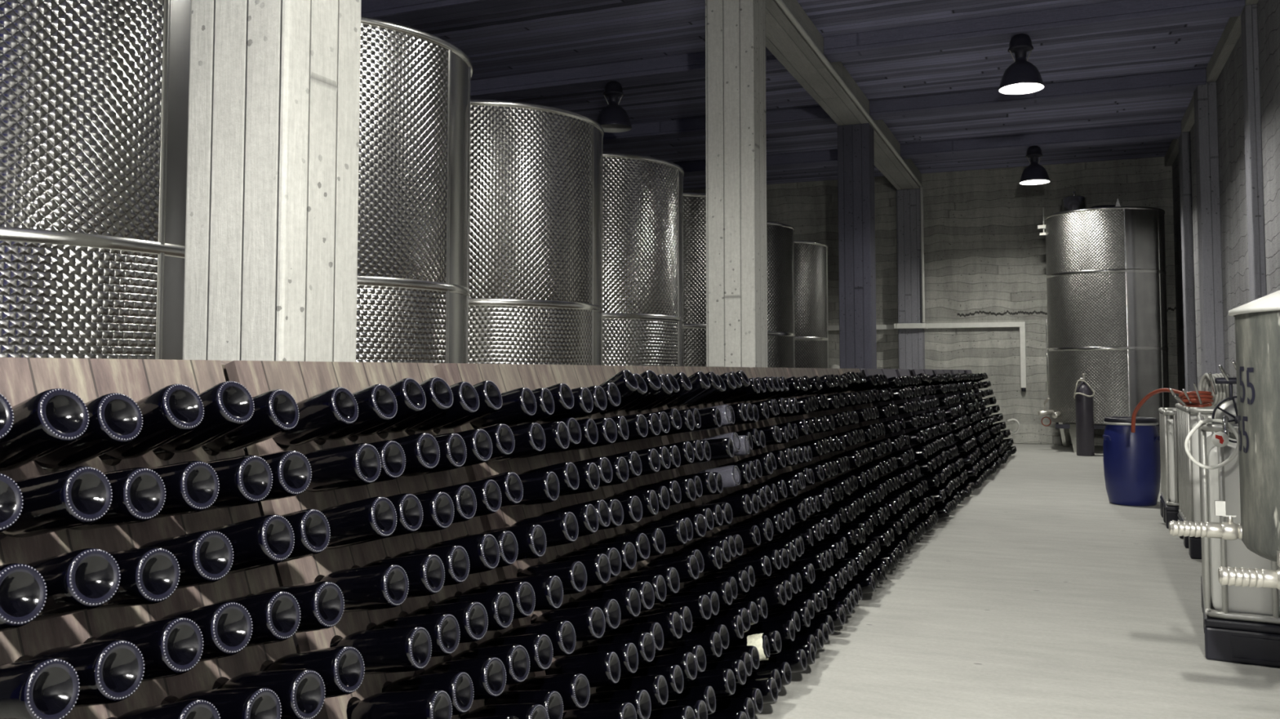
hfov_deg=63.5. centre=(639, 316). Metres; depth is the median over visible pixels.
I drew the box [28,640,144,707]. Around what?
champagne bottle
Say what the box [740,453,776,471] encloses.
champagne bottle
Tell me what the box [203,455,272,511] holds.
champagne bottle
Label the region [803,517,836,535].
champagne bottle
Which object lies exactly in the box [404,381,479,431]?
champagne bottle
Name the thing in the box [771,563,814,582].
champagne bottle
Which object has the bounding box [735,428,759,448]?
champagne bottle
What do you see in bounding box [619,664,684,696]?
champagne bottle
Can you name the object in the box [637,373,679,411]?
champagne bottle
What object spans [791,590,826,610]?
champagne bottle
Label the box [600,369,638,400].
champagne bottle
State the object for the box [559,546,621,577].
champagne bottle
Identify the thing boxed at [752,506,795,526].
champagne bottle
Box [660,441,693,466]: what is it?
champagne bottle
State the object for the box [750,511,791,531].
champagne bottle
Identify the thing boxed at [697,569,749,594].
champagne bottle
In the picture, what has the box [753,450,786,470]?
champagne bottle
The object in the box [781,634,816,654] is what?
champagne bottle
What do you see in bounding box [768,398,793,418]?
champagne bottle
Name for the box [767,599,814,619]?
champagne bottle
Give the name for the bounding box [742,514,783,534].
champagne bottle
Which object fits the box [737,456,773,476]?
champagne bottle
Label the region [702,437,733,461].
champagne bottle
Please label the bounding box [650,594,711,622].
champagne bottle
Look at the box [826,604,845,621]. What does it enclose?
champagne bottle
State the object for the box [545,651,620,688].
champagne bottle
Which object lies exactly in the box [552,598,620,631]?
champagne bottle
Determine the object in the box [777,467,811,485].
champagne bottle
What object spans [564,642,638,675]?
champagne bottle
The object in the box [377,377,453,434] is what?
champagne bottle
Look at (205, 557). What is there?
champagne bottle
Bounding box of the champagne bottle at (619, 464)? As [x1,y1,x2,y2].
[598,456,628,487]
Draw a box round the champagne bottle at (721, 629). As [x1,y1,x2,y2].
[686,624,728,650]
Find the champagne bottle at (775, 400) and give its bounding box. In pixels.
[772,399,778,415]
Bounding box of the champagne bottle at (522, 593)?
[458,581,535,619]
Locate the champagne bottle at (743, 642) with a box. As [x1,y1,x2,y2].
[728,635,769,658]
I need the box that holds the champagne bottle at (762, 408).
[751,401,768,421]
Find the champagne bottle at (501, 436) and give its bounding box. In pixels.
[480,423,515,461]
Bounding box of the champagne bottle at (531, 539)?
[480,524,546,560]
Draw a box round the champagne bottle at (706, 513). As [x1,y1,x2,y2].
[664,507,713,531]
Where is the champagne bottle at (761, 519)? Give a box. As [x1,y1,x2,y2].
[728,518,773,535]
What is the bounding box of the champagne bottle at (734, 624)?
[692,614,743,641]
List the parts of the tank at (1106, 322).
leg, leg, frame, smooth panel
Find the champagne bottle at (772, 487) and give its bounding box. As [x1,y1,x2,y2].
[741,484,777,503]
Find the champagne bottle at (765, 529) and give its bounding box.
[728,520,772,542]
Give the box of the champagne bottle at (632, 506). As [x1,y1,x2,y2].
[602,495,642,524]
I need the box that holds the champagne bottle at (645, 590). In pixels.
[591,581,654,611]
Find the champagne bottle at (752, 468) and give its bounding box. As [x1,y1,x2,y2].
[715,461,755,480]
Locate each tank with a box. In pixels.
[0,0,191,359]
[355,16,473,363]
[468,99,604,365]
[602,152,684,366]
[683,192,706,366]
[766,221,795,368]
[794,240,829,368]
[1037,191,1169,453]
[1158,407,1209,528]
[1175,403,1217,559]
[1196,414,1279,667]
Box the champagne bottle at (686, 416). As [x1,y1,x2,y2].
[656,409,694,436]
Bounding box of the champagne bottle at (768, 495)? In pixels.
[733,484,772,505]
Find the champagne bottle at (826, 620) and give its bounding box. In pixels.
[809,615,834,635]
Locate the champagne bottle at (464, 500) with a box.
[412,484,476,524]
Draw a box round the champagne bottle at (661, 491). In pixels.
[617,485,669,511]
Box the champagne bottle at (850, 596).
[834,592,854,610]
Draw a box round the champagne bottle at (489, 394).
[406,380,502,434]
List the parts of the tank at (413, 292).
smooth panel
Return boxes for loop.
[1007,418,1019,434]
[1184,418,1238,469]
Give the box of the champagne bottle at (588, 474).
[558,462,599,496]
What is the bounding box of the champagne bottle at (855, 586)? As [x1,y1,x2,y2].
[835,583,862,600]
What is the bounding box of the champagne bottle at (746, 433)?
[736,431,752,450]
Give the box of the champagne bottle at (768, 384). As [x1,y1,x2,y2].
[742,376,773,401]
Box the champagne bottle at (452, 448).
[404,432,466,476]
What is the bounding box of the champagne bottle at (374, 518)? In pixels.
[320,496,396,549]
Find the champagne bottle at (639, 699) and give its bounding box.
[587,688,651,718]
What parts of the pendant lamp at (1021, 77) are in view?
lamp shade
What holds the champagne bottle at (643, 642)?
in the rack at (507, 377)
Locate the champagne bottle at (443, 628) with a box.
[368,613,460,657]
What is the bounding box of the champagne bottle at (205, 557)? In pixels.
[138,530,233,589]
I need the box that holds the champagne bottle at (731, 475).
[697,465,741,488]
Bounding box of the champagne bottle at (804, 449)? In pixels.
[780,446,808,463]
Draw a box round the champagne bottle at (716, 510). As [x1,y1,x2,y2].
[678,504,723,527]
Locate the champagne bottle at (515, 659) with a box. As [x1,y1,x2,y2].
[444,644,529,685]
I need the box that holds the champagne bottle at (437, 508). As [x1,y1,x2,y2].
[406,491,454,534]
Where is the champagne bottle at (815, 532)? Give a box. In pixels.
[782,524,821,542]
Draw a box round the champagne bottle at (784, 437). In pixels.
[773,426,788,444]
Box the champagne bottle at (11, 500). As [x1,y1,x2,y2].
[0,473,23,533]
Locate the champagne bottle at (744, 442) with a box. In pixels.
[733,435,750,456]
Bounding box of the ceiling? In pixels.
[404,0,1230,190]
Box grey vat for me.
[1168,289,1279,590]
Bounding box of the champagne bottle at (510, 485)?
[465,471,523,508]
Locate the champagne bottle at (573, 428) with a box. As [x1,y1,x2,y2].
[549,417,581,448]
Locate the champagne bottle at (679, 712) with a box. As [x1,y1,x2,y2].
[648,706,695,718]
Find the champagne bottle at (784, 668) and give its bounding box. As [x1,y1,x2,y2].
[751,662,791,686]
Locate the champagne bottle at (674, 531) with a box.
[630,520,687,547]
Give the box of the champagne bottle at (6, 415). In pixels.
[0,393,13,441]
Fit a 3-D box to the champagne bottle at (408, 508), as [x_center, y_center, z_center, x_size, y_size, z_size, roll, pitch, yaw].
[-0.665,0.479,2.467,0.306,0.123,0.095,-1,-3,22]
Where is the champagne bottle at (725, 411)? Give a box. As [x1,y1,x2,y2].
[699,404,732,426]
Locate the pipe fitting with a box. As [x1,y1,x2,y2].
[1214,377,1236,400]
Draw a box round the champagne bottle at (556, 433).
[518,421,569,458]
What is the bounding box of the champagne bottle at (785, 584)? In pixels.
[749,580,791,601]
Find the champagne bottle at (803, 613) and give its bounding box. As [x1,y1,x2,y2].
[767,606,810,628]
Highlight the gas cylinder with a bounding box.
[1073,373,1094,456]
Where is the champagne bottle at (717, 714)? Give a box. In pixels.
[706,711,747,718]
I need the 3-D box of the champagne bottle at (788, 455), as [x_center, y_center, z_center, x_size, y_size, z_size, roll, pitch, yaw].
[0.674,0.772,5.580,0.306,0.126,0.095,-1,-3,23]
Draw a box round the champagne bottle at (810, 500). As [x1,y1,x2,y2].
[778,496,814,514]
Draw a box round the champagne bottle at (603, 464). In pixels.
[572,457,613,486]
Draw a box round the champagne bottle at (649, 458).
[635,448,660,475]
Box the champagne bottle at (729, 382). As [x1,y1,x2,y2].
[699,372,736,404]
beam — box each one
[360,0,570,25]
[470,47,784,100]
[764,0,921,190]
[823,0,1244,62]
[869,67,1206,119]
[1164,0,1258,166]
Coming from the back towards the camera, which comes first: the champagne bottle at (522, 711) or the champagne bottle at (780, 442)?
the champagne bottle at (780, 442)
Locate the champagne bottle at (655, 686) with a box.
[595,675,668,707]
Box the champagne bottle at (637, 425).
[612,413,648,444]
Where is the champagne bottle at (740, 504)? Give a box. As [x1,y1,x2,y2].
[705,494,751,518]
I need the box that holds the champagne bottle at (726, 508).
[688,502,732,525]
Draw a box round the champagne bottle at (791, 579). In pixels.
[754,574,797,595]
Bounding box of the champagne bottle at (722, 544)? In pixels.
[678,539,730,564]
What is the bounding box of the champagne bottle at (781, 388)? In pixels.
[754,377,783,400]
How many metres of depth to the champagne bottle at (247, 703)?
1.81 m
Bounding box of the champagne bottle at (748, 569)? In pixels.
[703,564,755,587]
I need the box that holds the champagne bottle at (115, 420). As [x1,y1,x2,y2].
[34,392,142,469]
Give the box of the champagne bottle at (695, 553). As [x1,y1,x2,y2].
[649,549,703,573]
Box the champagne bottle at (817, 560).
[788,553,826,573]
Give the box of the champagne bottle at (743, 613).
[710,608,750,632]
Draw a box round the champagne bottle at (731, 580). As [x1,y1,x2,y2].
[684,576,737,599]
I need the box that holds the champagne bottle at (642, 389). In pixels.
[600,373,647,414]
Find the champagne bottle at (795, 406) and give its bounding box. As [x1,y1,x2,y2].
[774,397,798,417]
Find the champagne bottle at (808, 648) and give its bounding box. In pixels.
[780,643,815,665]
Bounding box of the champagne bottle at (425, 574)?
[362,553,444,598]
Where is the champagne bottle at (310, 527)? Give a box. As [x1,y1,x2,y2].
[279,509,330,563]
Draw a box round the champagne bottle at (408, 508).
[384,493,422,538]
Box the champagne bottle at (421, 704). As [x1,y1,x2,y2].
[346,689,452,718]
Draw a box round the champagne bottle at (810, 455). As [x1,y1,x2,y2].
[782,445,812,462]
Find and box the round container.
[828,364,839,368]
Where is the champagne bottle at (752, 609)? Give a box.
[718,601,758,625]
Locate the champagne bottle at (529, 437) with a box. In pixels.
[488,422,546,462]
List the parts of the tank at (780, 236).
smooth panel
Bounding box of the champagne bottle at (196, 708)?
[115,698,220,718]
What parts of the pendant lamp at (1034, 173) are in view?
lamp shade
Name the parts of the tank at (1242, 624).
cage rail, cage rail, plastic tank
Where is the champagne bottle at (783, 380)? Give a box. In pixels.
[759,376,788,400]
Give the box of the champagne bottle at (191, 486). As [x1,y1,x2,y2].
[149,460,219,519]
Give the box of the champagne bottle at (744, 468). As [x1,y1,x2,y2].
[713,463,751,484]
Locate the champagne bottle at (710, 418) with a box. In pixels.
[686,407,721,432]
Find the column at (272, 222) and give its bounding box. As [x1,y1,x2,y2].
[182,0,361,362]
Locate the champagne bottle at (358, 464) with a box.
[303,443,381,492]
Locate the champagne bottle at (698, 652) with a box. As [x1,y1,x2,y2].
[653,644,706,673]
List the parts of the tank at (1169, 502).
cage rail, plastic tank, cage rail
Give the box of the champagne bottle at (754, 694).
[715,688,763,714]
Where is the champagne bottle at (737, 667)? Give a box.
[704,659,746,686]
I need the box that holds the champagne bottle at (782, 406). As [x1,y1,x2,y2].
[768,397,786,417]
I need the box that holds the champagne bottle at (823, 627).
[800,622,828,643]
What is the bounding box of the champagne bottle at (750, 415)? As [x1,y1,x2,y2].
[731,403,754,425]
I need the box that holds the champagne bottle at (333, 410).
[243,386,358,452]
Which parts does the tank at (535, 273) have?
smooth panel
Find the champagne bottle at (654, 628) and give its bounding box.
[602,622,663,652]
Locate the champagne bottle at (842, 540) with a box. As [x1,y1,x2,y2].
[813,537,847,553]
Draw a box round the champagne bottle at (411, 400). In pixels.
[348,377,426,437]
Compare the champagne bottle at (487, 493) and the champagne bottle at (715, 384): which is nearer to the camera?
the champagne bottle at (487, 493)
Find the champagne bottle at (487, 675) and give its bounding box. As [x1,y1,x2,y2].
[416,656,506,700]
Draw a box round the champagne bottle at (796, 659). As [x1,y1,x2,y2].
[759,648,807,672]
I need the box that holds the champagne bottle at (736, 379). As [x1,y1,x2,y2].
[703,371,742,404]
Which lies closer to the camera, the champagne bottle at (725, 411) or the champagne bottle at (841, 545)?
the champagne bottle at (725, 411)
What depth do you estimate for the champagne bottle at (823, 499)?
5.82 m
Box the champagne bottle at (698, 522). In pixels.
[657,513,706,538]
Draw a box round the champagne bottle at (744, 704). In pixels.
[715,697,755,718]
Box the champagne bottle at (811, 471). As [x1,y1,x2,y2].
[805,468,814,486]
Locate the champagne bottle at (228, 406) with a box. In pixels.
[152,381,254,454]
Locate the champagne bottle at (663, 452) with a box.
[634,446,670,471]
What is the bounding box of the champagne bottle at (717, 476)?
[684,472,723,495]
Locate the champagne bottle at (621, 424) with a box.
[608,415,628,444]
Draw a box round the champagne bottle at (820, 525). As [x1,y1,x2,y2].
[790,522,823,540]
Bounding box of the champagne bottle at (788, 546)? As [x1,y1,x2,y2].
[746,542,795,562]
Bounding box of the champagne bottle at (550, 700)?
[457,689,563,718]
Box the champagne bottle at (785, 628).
[744,619,795,643]
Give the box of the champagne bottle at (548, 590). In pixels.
[492,574,563,611]
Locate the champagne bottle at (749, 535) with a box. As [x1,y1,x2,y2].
[711,524,760,548]
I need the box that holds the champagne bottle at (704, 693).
[666,685,715,715]
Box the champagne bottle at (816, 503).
[786,495,819,513]
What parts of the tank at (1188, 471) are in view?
cage rail, cage rail, plastic tank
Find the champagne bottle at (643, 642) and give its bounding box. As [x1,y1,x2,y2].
[582,631,655,664]
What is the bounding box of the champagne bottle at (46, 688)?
[0,657,79,718]
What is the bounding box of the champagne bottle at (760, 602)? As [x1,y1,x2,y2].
[731,596,767,620]
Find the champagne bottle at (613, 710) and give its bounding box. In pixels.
[561,702,636,718]
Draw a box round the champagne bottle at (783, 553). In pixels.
[746,548,788,569]
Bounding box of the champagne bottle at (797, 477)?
[765,472,803,490]
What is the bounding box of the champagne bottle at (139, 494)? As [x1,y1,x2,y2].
[70,467,165,530]
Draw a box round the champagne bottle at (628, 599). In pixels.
[573,587,640,620]
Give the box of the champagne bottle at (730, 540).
[684,535,736,558]
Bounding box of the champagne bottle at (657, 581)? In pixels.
[602,574,666,604]
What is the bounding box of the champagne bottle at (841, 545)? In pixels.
[804,542,844,559]
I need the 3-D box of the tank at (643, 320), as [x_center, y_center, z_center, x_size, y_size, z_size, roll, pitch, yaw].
[-0.549,0.133,10.811,2.031,3.620,2.032,-2,-3,28]
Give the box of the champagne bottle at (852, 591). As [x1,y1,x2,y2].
[834,588,858,605]
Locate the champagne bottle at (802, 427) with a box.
[779,419,808,436]
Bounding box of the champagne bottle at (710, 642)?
[662,631,722,659]
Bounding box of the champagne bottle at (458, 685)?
[350,671,474,715]
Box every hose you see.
[1131,388,1192,432]
[1178,391,1213,407]
[1198,373,1233,406]
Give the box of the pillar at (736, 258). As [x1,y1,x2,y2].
[705,0,767,367]
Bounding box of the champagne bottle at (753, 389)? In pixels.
[722,377,759,403]
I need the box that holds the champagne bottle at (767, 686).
[735,677,777,703]
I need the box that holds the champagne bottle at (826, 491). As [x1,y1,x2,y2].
[793,488,831,503]
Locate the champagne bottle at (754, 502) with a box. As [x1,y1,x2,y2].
[719,493,759,515]
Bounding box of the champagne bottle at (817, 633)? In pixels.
[794,628,823,649]
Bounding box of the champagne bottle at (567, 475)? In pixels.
[521,462,579,494]
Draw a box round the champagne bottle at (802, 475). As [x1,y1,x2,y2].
[771,472,805,488]
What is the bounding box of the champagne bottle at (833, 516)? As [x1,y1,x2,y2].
[799,514,839,530]
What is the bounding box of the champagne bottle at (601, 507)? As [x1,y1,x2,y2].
[556,499,610,530]
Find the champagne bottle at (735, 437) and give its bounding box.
[700,432,740,453]
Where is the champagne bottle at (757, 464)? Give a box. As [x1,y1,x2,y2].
[725,459,761,479]
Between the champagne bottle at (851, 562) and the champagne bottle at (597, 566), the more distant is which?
the champagne bottle at (851, 562)
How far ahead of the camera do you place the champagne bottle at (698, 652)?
3.55 m
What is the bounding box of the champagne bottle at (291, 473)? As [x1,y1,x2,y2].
[257,450,311,502]
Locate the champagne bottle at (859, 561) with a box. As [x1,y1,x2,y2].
[833,555,863,571]
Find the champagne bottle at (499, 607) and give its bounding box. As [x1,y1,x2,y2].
[433,591,513,631]
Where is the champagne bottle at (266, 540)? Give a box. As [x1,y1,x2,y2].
[209,514,294,575]
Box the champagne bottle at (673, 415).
[660,408,681,432]
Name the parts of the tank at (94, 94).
smooth panel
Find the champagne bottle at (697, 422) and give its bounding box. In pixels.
[680,408,701,430]
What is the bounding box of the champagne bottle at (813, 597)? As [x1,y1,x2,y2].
[788,593,820,613]
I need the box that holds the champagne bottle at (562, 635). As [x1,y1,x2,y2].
[497,620,576,657]
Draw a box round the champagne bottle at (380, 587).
[316,564,408,613]
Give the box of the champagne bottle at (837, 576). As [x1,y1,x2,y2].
[814,572,844,590]
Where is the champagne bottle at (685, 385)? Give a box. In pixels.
[648,372,692,409]
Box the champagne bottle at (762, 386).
[733,377,765,403]
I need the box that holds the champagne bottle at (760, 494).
[725,488,766,509]
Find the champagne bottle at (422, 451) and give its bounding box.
[389,432,439,476]
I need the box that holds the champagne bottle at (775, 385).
[750,376,779,400]
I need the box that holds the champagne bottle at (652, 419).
[627,413,660,441]
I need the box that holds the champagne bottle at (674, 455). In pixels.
[665,444,680,470]
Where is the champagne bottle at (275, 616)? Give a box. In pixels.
[214,591,300,647]
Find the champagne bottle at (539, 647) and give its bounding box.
[469,633,553,672]
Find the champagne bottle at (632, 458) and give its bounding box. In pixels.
[604,451,641,479]
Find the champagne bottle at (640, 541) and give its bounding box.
[591,533,650,562]
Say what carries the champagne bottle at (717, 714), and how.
in the rack at (575, 376)
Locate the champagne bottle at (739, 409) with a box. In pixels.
[728,403,746,424]
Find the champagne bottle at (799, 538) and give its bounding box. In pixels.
[760,536,804,554]
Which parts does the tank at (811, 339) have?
smooth panel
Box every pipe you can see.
[774,0,924,322]
[828,321,1026,391]
[1222,415,1229,437]
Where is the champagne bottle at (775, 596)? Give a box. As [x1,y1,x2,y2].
[735,584,786,608]
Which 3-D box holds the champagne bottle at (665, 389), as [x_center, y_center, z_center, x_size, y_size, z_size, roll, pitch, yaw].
[-0.008,0.333,4.320,0.294,0.186,0.095,-1,-3,20]
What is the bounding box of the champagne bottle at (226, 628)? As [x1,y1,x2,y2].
[159,601,253,662]
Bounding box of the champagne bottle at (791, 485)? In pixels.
[761,479,797,497]
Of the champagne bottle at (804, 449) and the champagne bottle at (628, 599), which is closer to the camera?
the champagne bottle at (628, 599)
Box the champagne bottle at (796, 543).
[753,537,801,558]
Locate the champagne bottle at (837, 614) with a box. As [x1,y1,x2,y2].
[813,607,844,626]
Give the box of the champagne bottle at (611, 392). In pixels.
[577,382,620,417]
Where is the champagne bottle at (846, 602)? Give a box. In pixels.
[826,597,852,616]
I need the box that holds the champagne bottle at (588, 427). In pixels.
[553,418,598,453]
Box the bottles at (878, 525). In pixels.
[466,371,1016,718]
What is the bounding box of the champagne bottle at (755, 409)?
[728,404,759,426]
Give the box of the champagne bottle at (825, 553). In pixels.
[801,551,831,568]
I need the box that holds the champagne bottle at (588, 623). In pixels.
[530,606,605,641]
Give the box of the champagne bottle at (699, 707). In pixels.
[650,699,707,718]
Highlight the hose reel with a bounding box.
[1211,395,1238,443]
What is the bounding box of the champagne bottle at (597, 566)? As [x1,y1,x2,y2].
[545,553,610,586]
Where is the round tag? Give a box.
[1211,431,1228,447]
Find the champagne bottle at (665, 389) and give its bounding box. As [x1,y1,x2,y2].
[624,373,672,412]
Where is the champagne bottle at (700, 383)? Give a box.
[666,371,710,408]
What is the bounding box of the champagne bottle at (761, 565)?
[722,555,771,578]
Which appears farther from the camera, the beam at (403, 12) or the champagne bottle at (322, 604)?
the beam at (403, 12)
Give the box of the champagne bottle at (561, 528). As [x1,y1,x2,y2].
[509,511,578,547]
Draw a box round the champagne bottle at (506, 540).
[453,530,518,568]
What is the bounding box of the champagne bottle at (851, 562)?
[832,559,857,576]
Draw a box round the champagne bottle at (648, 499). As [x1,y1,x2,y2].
[605,489,658,518]
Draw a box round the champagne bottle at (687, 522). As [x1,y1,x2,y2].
[641,517,693,542]
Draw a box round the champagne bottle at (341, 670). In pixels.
[260,645,364,698]
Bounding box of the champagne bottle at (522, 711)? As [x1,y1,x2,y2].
[457,703,548,718]
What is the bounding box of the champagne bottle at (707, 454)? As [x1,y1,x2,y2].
[688,440,711,464]
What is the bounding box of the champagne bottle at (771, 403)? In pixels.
[750,399,777,417]
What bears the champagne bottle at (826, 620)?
in the rack at (692, 468)
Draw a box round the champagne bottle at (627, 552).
[577,541,636,571]
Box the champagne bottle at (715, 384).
[678,371,720,406]
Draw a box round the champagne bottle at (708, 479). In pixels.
[674,471,716,496]
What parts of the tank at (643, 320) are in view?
smooth panel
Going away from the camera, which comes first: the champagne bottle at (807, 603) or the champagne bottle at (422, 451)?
the champagne bottle at (422, 451)
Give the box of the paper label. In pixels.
[746,633,768,661]
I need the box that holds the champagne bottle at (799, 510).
[765,503,806,522]
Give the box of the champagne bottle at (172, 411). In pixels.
[97,383,204,460]
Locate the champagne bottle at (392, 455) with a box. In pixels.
[367,440,405,483]
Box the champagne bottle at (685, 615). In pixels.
[628,605,692,634]
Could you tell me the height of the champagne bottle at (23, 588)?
0.129 m
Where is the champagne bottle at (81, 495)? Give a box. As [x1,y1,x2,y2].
[0,466,112,537]
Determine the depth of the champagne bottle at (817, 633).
4.83 m
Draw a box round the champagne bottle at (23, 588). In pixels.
[0,563,47,631]
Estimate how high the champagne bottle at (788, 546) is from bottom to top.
0.119 m
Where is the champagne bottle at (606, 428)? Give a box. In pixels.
[573,417,617,450]
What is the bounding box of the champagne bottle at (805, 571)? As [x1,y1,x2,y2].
[770,564,813,586]
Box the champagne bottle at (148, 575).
[94,546,180,608]
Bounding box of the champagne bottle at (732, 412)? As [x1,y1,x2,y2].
[720,405,734,426]
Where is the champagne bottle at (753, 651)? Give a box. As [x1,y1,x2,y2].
[721,645,759,671]
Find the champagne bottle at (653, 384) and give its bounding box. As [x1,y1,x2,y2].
[614,369,661,412]
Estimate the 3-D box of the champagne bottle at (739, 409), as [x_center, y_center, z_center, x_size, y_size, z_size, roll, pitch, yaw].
[0.372,0.484,5.076,0.305,0.119,0.095,-1,-3,21]
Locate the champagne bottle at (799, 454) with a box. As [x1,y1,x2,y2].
[773,446,803,463]
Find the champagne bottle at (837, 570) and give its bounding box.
[814,568,846,585]
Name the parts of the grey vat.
valve handle, vat lid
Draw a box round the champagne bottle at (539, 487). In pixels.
[509,471,559,506]
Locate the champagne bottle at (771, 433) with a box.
[755,425,779,445]
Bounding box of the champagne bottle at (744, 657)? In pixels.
[706,652,751,677]
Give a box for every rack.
[0,357,314,718]
[160,360,528,718]
[313,363,640,718]
[469,364,707,648]
[643,365,760,595]
[705,366,799,536]
[749,367,834,518]
[786,368,857,497]
[813,368,871,470]
[837,368,897,492]
[851,368,921,497]
[857,368,924,475]
[865,368,937,461]
[884,368,956,459]
[890,369,959,455]
[897,369,968,468]
[924,369,973,435]
[928,369,981,431]
[934,369,986,436]
[951,369,989,417]
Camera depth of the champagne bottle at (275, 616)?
1.95 m
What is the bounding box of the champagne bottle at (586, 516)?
[537,503,598,537]
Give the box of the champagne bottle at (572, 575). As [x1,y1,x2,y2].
[516,560,586,595]
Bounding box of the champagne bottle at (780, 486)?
[749,480,786,499]
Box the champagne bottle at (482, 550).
[426,533,499,574]
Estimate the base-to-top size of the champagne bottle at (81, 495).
0.120 m
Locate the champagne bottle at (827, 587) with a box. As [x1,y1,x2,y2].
[801,582,834,600]
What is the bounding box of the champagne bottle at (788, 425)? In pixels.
[771,422,792,439]
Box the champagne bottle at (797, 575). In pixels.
[755,572,802,592]
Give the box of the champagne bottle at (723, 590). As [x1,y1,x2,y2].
[677,581,732,607]
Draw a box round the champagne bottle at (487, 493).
[444,479,502,517]
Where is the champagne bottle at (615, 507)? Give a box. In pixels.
[598,498,623,530]
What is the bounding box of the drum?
[1102,416,1160,506]
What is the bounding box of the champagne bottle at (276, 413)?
[201,389,299,452]
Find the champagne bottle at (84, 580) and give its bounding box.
[26,548,120,621]
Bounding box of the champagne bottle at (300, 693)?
[212,668,325,718]
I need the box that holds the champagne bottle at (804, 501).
[770,498,809,516]
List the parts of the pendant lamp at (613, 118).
lamp shade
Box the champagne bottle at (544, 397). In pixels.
[505,387,554,426]
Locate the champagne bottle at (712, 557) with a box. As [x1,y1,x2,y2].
[673,546,722,572]
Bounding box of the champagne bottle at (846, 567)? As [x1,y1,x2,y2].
[825,564,852,582]
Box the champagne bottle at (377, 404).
[315,383,397,440]
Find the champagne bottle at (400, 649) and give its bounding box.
[329,626,431,675]
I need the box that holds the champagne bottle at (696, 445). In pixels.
[687,440,703,463]
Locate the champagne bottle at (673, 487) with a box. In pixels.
[634,480,681,506]
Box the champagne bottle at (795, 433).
[788,423,798,440]
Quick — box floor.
[508,444,1279,718]
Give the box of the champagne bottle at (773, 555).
[734,549,781,571]
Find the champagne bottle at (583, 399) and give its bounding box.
[537,386,593,422]
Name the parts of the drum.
handle, drum lid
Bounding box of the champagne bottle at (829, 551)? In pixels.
[803,549,833,566]
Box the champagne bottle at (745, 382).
[711,370,750,404]
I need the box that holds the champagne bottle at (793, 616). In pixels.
[757,611,800,633]
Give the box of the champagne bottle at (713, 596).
[665,591,719,616]
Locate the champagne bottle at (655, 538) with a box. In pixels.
[611,528,665,556]
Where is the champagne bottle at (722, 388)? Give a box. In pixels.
[686,374,725,407]
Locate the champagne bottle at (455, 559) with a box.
[391,545,470,586]
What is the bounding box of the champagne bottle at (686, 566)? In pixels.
[636,555,699,582]
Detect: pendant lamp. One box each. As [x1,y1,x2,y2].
[596,80,631,133]
[998,33,1044,94]
[1019,145,1050,185]
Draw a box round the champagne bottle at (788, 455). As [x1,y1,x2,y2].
[760,448,793,466]
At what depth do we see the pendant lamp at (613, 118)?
13.17 m
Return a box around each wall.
[683,156,1177,435]
[1172,0,1279,399]
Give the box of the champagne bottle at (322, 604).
[257,581,344,633]
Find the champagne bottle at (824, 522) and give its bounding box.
[791,518,829,535]
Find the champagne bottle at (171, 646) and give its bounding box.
[92,617,204,682]
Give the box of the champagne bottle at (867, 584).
[844,576,875,594]
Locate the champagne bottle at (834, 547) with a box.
[804,542,840,560]
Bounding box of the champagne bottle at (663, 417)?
[652,411,670,435]
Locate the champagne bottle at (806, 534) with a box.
[772,528,813,547]
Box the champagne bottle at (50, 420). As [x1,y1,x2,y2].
[0,388,88,471]
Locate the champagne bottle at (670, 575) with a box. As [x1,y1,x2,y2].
[620,567,679,595]
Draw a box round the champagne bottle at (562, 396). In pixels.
[525,382,573,422]
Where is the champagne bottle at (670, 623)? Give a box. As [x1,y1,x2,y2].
[617,611,682,642]
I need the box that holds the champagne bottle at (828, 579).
[812,576,835,593]
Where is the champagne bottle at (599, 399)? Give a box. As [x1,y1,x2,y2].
[573,385,607,418]
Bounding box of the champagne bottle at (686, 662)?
[637,652,697,682]
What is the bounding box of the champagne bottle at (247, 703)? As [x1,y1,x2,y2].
[172,687,281,718]
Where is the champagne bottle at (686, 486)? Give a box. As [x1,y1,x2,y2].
[656,478,696,503]
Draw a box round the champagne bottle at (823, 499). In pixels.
[794,492,828,510]
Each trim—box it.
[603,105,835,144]
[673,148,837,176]
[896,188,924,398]
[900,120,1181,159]
[955,422,1159,445]
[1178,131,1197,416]
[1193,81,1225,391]
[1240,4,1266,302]
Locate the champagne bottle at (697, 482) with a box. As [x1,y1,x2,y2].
[657,475,702,498]
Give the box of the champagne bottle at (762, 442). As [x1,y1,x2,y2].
[752,430,765,449]
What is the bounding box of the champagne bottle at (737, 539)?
[696,533,743,556]
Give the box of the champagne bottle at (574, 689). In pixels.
[508,672,590,711]
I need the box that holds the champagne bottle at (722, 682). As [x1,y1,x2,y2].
[683,668,735,697]
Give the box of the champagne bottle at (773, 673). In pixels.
[746,668,781,692]
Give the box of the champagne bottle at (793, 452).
[786,448,797,466]
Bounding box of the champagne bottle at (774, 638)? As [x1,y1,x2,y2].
[742,630,781,654]
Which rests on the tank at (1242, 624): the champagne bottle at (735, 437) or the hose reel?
the hose reel
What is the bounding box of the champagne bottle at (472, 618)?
[404,601,488,643]
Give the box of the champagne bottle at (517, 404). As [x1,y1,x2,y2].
[470,387,536,427]
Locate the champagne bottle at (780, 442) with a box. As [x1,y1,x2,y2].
[765,426,781,445]
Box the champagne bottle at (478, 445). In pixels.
[455,428,492,467]
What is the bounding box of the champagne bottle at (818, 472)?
[792,465,823,482]
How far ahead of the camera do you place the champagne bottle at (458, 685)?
2.35 m
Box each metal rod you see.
[1168,387,1180,403]
[1173,394,1186,405]
[1182,388,1191,404]
[1192,382,1202,404]
[1208,372,1217,395]
[1218,364,1233,387]
[1231,360,1235,369]
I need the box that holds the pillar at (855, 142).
[837,123,876,393]

